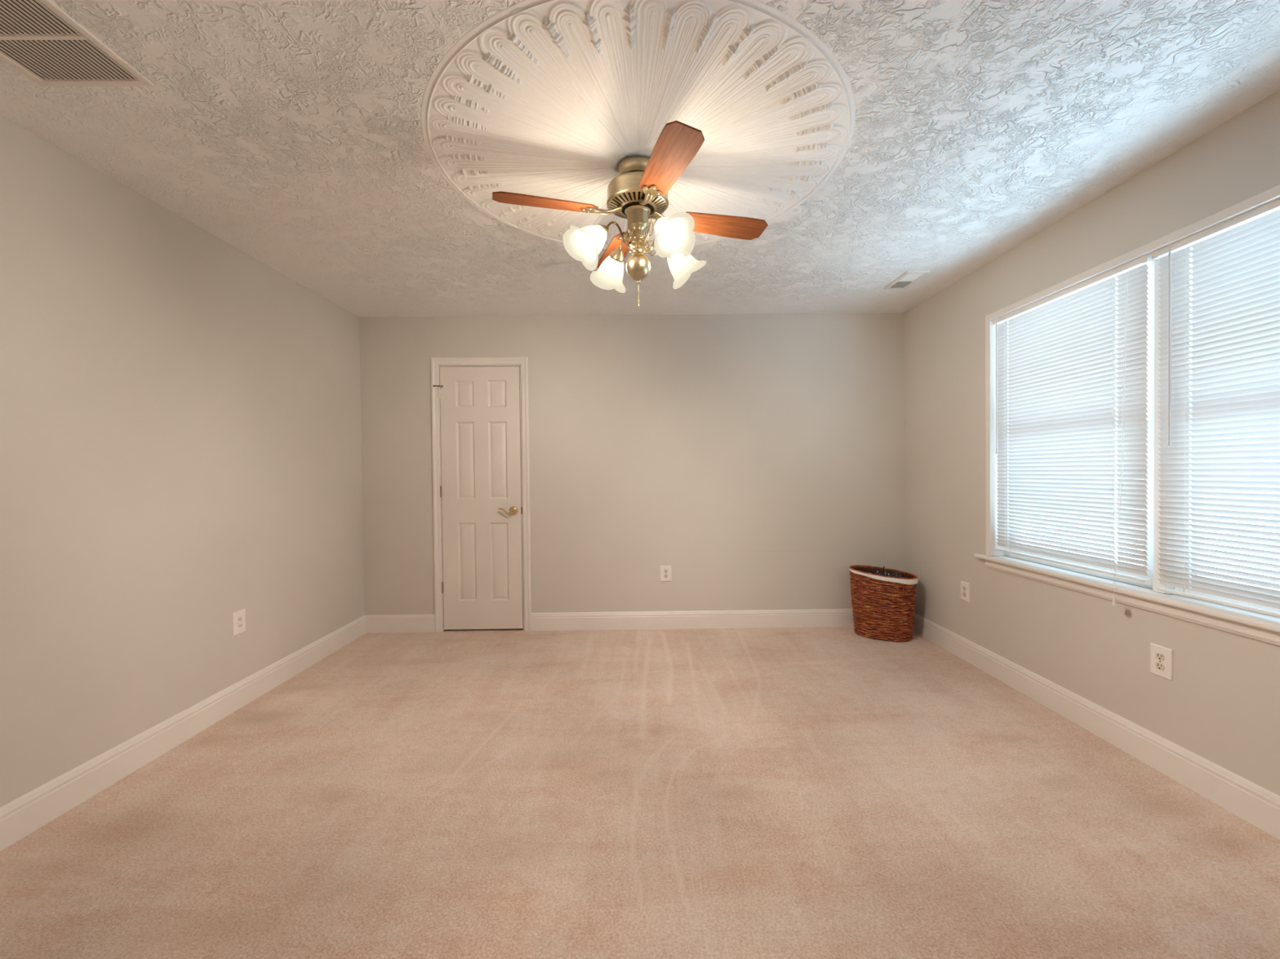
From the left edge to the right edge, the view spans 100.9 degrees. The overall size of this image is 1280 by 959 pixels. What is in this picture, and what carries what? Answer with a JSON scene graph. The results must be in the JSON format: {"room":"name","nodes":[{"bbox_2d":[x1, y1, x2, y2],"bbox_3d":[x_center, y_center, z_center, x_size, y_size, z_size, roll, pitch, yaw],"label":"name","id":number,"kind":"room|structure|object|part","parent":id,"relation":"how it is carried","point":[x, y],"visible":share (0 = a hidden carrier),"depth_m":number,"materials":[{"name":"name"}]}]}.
{"room":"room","nodes":[
{"label":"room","id":0,"kind":"room"},
{"bbox_2d":[0,115,364,807],"bbox_3d":[-2.194,0.029,1.559,0.140,2.490,5.338,-1,1,-1],"label":"wall","id":1,"kind":"structure","parent":0,"point":[180,426],"depth_m":2.28,"materials":[{"name":"paint"}]},
{"bbox_2d":[0,615,365,851],"bbox_3d":[-2.105,1.155,1.575,0.014,0.137,5.058,-1,1,-1],"label":"baseboard","id":2,"kind":"structure","parent":1,"relation":"attached to","point":[22,816],"depth_m":2.26,"materials":[{"name":"white paint"}]},
{"bbox_2d":[231,608,245,636],"bbox_3d":[-2.122,0.758,2.804,0.012,0.122,0.089,-1,1,-1],"label":"wall outlet","id":3,"kind":"object","parent":1,"relation":"attached to","point":[238,617],"visible":1,"depth_m":2.80,"materials":[{"name":"white plastic"}]},
{"bbox_2d":[359,312,904,631],"bbox_3d":[-0.042,-0.029,4.178,4.213,2.490,0.140,-1,1,-1],"label":"wall","id":4,"kind":"structure","parent":0,"point":[759,459],"depth_m":4.11,"materials":[{"name":"paint"}]},
{"bbox_2d":[364,614,435,633],"bbox_3d":[-1.863,1.118,4.099,0.546,0.137,0.014,-1,1,-1],"label":"baseboard","id":5,"kind":"structure","parent":4,"relation":"attached to","point":[376,624],"depth_m":4.09,"materials":[{"name":"white paint"}]},
{"bbox_2d":[433,366,523,629],"bbox_3d":[-1.252,0.146,4.087,0.657,2.036,0.092,-1,1,-1],"label":"door","id":6,"kind":"structure","parent":4,"relation":"in","point":[481,487],"depth_m":4.10,"materials":[{"name":"white paint"}]},
{"bbox_3d":[-1.016,0.242,4.073,0.140,0.068,0.057,-1,1,-1],"label":"handle","id":7,"kind":"part","parent":6,"relation":"part of","materials":[{"name":"gold metal"}]},
{"bbox_2d":[431,356,531,632],"bbox_3d":[-1.227,0.119,4.120,0.744,2.121,0.077,-1,1,-1],"label":"door frame","id":8,"kind":"structure","parent":4,"relation":"attached to","point":[522,361],"depth_m":4.08,"materials":[{"name":"white paint"}]},
{"bbox_2d":[660,565,671,581],"bbox_3d":[0.201,0.732,4.115,0.089,0.124,0.010,-1,1,-1],"label":"wall outlet","id":9,"kind":"object","parent":4,"relation":"attached to","point":[665,571],"visible":1,"depth_m":4.11,"materials":[{"name":"white plastic"}]},
{"bbox_2d":[531,608,853,631],"bbox_3d":[0.616,1.091,4.122,2.921,0.137,0.014,-1,1,-1],"label":"baseboard","id":10,"kind":"structure","parent":4,"relation":"attached to","point":[686,620],"depth_m":4.11,"materials":[{"name":"white paint"}]},
{"bbox_2d":[0,626,1279,958],"bbox_3d":[-0.005,1.200,1.595,4.453,0.001,5.298,-1,1,-1],"label":"floor","id":11,"kind":"structure","parent":0,"point":[813,793],"depth_m":1.84,"materials":[{"name":"carpet"}]},
{"bbox_2d":[848,564,918,641],"bbox_3d":[1.786,0.900,3.891,0.466,0.493,0.335,0,1,31],"label":"wicker hamper","id":12,"kind":"object","parent":11,"relation":"on","point":[883,607],"visible":0.99,"depth_m":3.77,"materials":[{"name":"brown wicker"}]},
{"bbox_2d":[853,565,908,596],"bbox_3d":[1.777,0.885,3.896,0.396,0.502,0.265,0,1,31],"label":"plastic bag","id":13,"kind":"object","parent":12,"relation":"in","point":[884,573],"visible":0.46,"depth_m":3.87,"materials":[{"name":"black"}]},
{"bbox_2d":[0,0,1279,317],"bbox_3d":[-0.032,-1.289,1.562,4.493,0.100,5.338,-1,1,-1],"label":"ceiling","id":14,"kind":"structure","parent":0,"point":[357,151],"depth_m":1.84,"materials":[{"name":"white paint"}]},
{"bbox_2d":[0,0,154,86],"bbox_3d":[-1.672,-1.216,1.295,0.343,0.008,0.683,-1,1,-1],"label":"ceiling vent","id":15,"kind":"object","parent":14,"relation":"in","point":[40,40],"visible":1,"depth_m":1.50,"materials":[{"name":"white metal"}]},
{"bbox_2d":[492,120,768,307],"bbox_3d":[-0.008,-0.966,2.107,0.845,0.561,0.845,0,1,29],"label":"ceiling fan","id":16,"kind":"object","parent":14,"relation":"hanging from","point":[638,194],"visible":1,"depth_m":2.03,"materials":[{"name":"brown wood"}]},
{"bbox_3d":[-0.356,-1.050,2.006,0.393,0.032,0.128,-1,1,-16],"label":"blade","id":17,"kind":"part","parent":16,"relation":"part of","materials":[{"name":"brown wood"}]},
{"bbox_3d":[-0.196,-0.880,1.988,0.160,0.172,0.172,-1,1,-33],"label":"lamp shade","id":18,"kind":"part","parent":16,"relation":"part of","materials":[{"name":"white glass"}]},
{"bbox_3d":[-0.172,-0.916,2.003,0.069,0.067,0.054,-1,1,-33],"label":"bulb","id":19,"kind":"part","parent":16,"relation":"part of","materials":[{"name":"white glass"}]},
{"bbox_2d":[595,223,608,240],"bbox_3d":[-0.148,-0.944,2.017,0.058,0.058,0.061,-1,1,6],"label":"light bulb","id":20,"kind":"object","parent":16,"relation":"attached to","point":[602,230],"depth_m":1.99,"materials":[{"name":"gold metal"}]},
{"bbox_3d":[-0.133,-0.892,2.309,0.158,0.159,0.151,0,1,17],"label":"lamp shade","id":21,"kind":"part","parent":16,"relation":"part of","materials":[{"name":"white glass"}]},
{"bbox_3d":[-0.109,-1.058,2.454,0.128,0.032,0.393,-1,1,-16],"label":"blade","id":22,"kind":"part","parent":16,"relation":"part of","materials":[{"name":"brown wood"}]},
{"bbox_2d":[609,248,624,262],"bbox_3d":[-0.098,-0.948,2.248,0.061,0.058,0.058,-1,1,6],"label":"socket","id":23,"kind":"object","parent":16,"relation":"attached to","point":[616,255],"depth_m":2.23,"materials":[{"name":"gold metal"}]},
{"bbox_3d":[-0.083,-0.961,2.058,0.126,0.076,0.011,-1,1,-33],"label":"light arm","id":24,"kind":"part","parent":16,"relation":"part of","materials":[{"name":"brown metal"}]},
{"bbox_3d":[-0.058,-0.963,2.183,0.011,0.076,0.126,-1,1,-33],"label":"light arm","id":25,"kind":"part","parent":16,"relation":"part of","materials":[{"name":"gold metal"}]},
{"bbox_2d":[609,191,666,217],"bbox_3d":[-0.009,-1.089,2.106,0.226,0.012,0.226,-1,1,-1],"label":"motor","id":26,"kind":"object","parent":16,"relation":"attached to","point":[624,200],"depth_m":2.06,"materials":[{"name":"gold metal"}]},
{"bbox_3d":[-0.005,-0.734,2.110,0.007,0.097,0.007,-1,1,-1],"label":"pull chain","id":27,"kind":"part","parent":16,"relation":"part of","materials":[{"name":"gold metal"}]},
{"bbox_3d":[0.010,-0.947,2.078,0.127,0.144,0.059,-1,1,-26],"label":"pull chain","id":28,"kind":"part","parent":16,"relation":"part of","materials":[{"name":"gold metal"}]},
{"bbox_3d":[0.042,-0.962,2.032,0.011,0.076,0.126,-1,1,-33],"label":"light arm","id":29,"kind":"part","parent":16,"relation":"part of","materials":[{"name":"gold metal"}]},
{"bbox_3d":[0.068,-0.964,2.157,0.126,0.076,0.011,-1,1,-33],"label":"light arm","id":30,"kind":"part","parent":16,"relation":"part of","materials":[{"name":"gold metal"}]},
{"bbox_2d":[653,216,669,234],"bbox_3d":[0.082,-0.946,1.966,0.058,0.058,0.061,0,1,19],"label":"light bulb","id":31,"kind":"object","parent":16,"relation":"attached to","point":[657,220],"depth_m":1.94,"materials":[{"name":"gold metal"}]},
{"bbox_3d":[0.097,-0.918,1.944,0.054,0.067,0.069,-1,1,-33],"label":"bulb","id":32,"kind":"part","parent":16,"relation":"part of","materials":[{"name":"white glass"}]},
{"bbox_3d":[0.091,-1.051,1.759,0.128,0.032,0.393,-1,1,-16],"label":"blade","id":33,"kind":"part","parent":16,"relation":"part of","materials":[{"name":"brown wood"}]},
{"bbox_3d":[0.119,-0.889,1.907,0.158,0.159,0.151,0,1,17],"label":"lamp shade","id":34,"kind":"part","parent":16,"relation":"part of","materials":[{"name":"white glass"}]},
{"bbox_3d":[0.181,-0.888,2.229,0.160,0.172,0.172,-1,1,-33],"label":"lamp shade","id":35,"kind":"part","parent":16,"relation":"part of","materials":[{"name":"white glass"}]},
{"bbox_3d":[0.339,-1.060,2.206,0.393,0.032,0.128,-1,1,-16],"label":"blade","id":36,"kind":"part","parent":16,"relation":"part of","materials":[{"name":"brown wood"}]},
{"bbox_2d":[884,271,929,289],"bbox_3d":[1.708,-1.278,3.394,0.139,0.013,0.304,-1,1,-1],"label":"ceiling vent","id":37,"kind":"object","parent":14,"relation":"in","point":[908,278],"visible":1,"depth_m":3.38,"materials":[{"name":"white metal"}]},
{"bbox_2d":[903,89,1279,795],"bbox_3d":[2.158,-0.018,1.599,0.140,2.490,5.338,-1,1,-1],"label":"wall","id":38,"kind":"structure","parent":0,"point":[1221,704],"depth_m":2.51,"materials":[{"name":"paint"}]},
{"bbox_2d":[960,580,969,603],"bbox_3d":[2.075,0.716,3.378,0.010,0.124,0.089,-1,1,-1],"label":"wall outlet","id":39,"kind":"object","parent":38,"relation":"attached to","point":[965,587],"visible":1,"depth_m":3.37,"materials":[{"name":"white plastic"}]},
{"bbox_2d":[913,613,1279,839],"bbox_3d":[2.093,1.109,1.614,0.014,0.137,5.058,-1,1,-1],"label":"baseboard","id":40,"kind":"structure","parent":38,"relation":"attached to","point":[1259,806],"depth_m":2.24,"materials":[{"name":"white paint"}]},
{"bbox_2d":[973,184,1279,645],"bbox_3d":[2.135,-0.212,2.163,0.188,1.495,2.122,-1,1,-1],"label":"window","id":41,"kind":"structure","parent":38,"relation":"in","point":[1149,584],"depth_m":2.25,"materials":[{"name":"white plastic"}]},
{"bbox_2d":[992,253,1155,605],"bbox_3d":[2.066,-0.199,2.648,0.098,1.467,0.942,-1,1,-1],"label":"mini blind","id":42,"kind":"object","parent":41,"relation":"attached to","point":[1055,434],"visible":1,"depth_m":2.54,"materials":[{"name":"white plastic"}]},
{"bbox_3d":[2.095,-0.251,3.016,0.022,1.316,0.009,-1,1,-1],"label":"ladder cord","id":43,"kind":"part","parent":42,"relation":"part of","materials":[{"name":"white fabric"}]},
{"bbox_3d":[2.105,0.416,2.657,0.025,0.011,0.912,-1,1,-1],"label":"rail","id":44,"kind":"part","parent":42,"relation":"part of","materials":[{"name":"white plastic"}]},
{"bbox_3d":[2.101,-0.242,2.338,0.022,1.316,0.009,-1,1,-1],"label":"ladder cord","id":45,"kind":"part","parent":42,"relation":"part of","materials":[{"name":"white fabric"}]},
{"bbox_3d":[2.059,-0.198,2.260,0.062,1.424,0.010,-1,1,-1],"label":"lift cord","id":46,"kind":"part","parent":42,"relation":"part of","materials":[{"name":"white fabric"}]},
{"bbox_3d":[2.179,0.080,2.659,0.026,0.680,0.853,-1,1,-1],"label":"sash","id":47,"kind":"part","parent":41,"relation":"part of","materials":[{"name":"white plastic"}]},
{"bbox_3d":[2.142,0.476,2.173,0.188,0.021,2.122,-1,1,-1],"label":"window sill","id":48,"kind":"part","parent":41,"relation":"part of","materials":[{"name":"white paint"}]},
{"bbox_3d":[2.200,-0.560,2.651,0.026,0.680,0.853,-1,1,-1],"label":"sash","id":49,"kind":"part","parent":41,"relation":"part of","materials":[{"name":"white plastic"}]},
{"bbox_2d":[1151,198,1279,617],"bbox_3d":[2.099,-0.232,1.681,0.048,1.374,0.952,-1,1,-1],"label":"mini blind","id":50,"kind":"object","parent":41,"relation":"attached to","point":[1235,420],"visible":1,"depth_m":1.91,"materials":[{"name":"white plastic"}]},
{"bbox_3d":[2.104,-0.228,2.026,0.022,1.336,0.009,-1,1,-1],"label":"ladder cord","id":51,"kind":"part","parent":50,"relation":"part of","materials":[{"name":"white fabric"}]},
{"bbox_3d":[2.115,0.449,1.690,0.025,0.011,0.922,-1,1,-1],"label":"rail","id":52,"kind":"part","parent":50,"relation":"part of","materials":[{"name":"white plastic"}]},
{"bbox_2d":[1174,247,1279,617],"bbox_3d":[2.198,-0.227,1.669,0.070,1.395,0.932,-1,1,-1],"label":"window","id":53,"kind":"structure","parent":41,"relation":"attached to","point":[1222,598],"depth_m":2.07,"materials":[{"name":"white plastic"}]},
{"bbox_3d":[2.188,0.093,1.673,0.026,0.680,0.856,-1,1,-1],"label":"sash","id":54,"kind":"part","parent":53,"relation":"part of","materials":[{"name":"white plastic"}]},
{"bbox_2d":[1150,643,1173,681],"bbox_3d":[2.087,0.730,2.120,0.010,0.124,0.089,-1,1,-1],"label":"wall outlet","id":55,"kind":"object","parent":38,"relation":"attached to","point":[1161,657],"visible":1,"depth_m":2.11,"materials":[{"name":"white plastic"}]},
{"bbox_2d":[1155,662,1164,671],"bbox_3d":[2.086,0.750,2.120,0.004,0.027,0.034,-1,1,-1],"label":"receptacle","id":56,"kind":"object","parent":55,"relation":"attached to","point":[1159,666],"depth_m":2.12,"materials":[{"name":"white plastic"}]},
{"bbox_2d":[1155,653,1164,661],"bbox_3d":[2.085,0.711,2.119,0.004,0.027,0.034,-1,1,-1],"label":"receptacle","id":57,"kind":"object","parent":55,"relation":"attached to","point":[1159,656],"depth_m":2.12,"materials":[{"name":"white plastic"}]}
]}

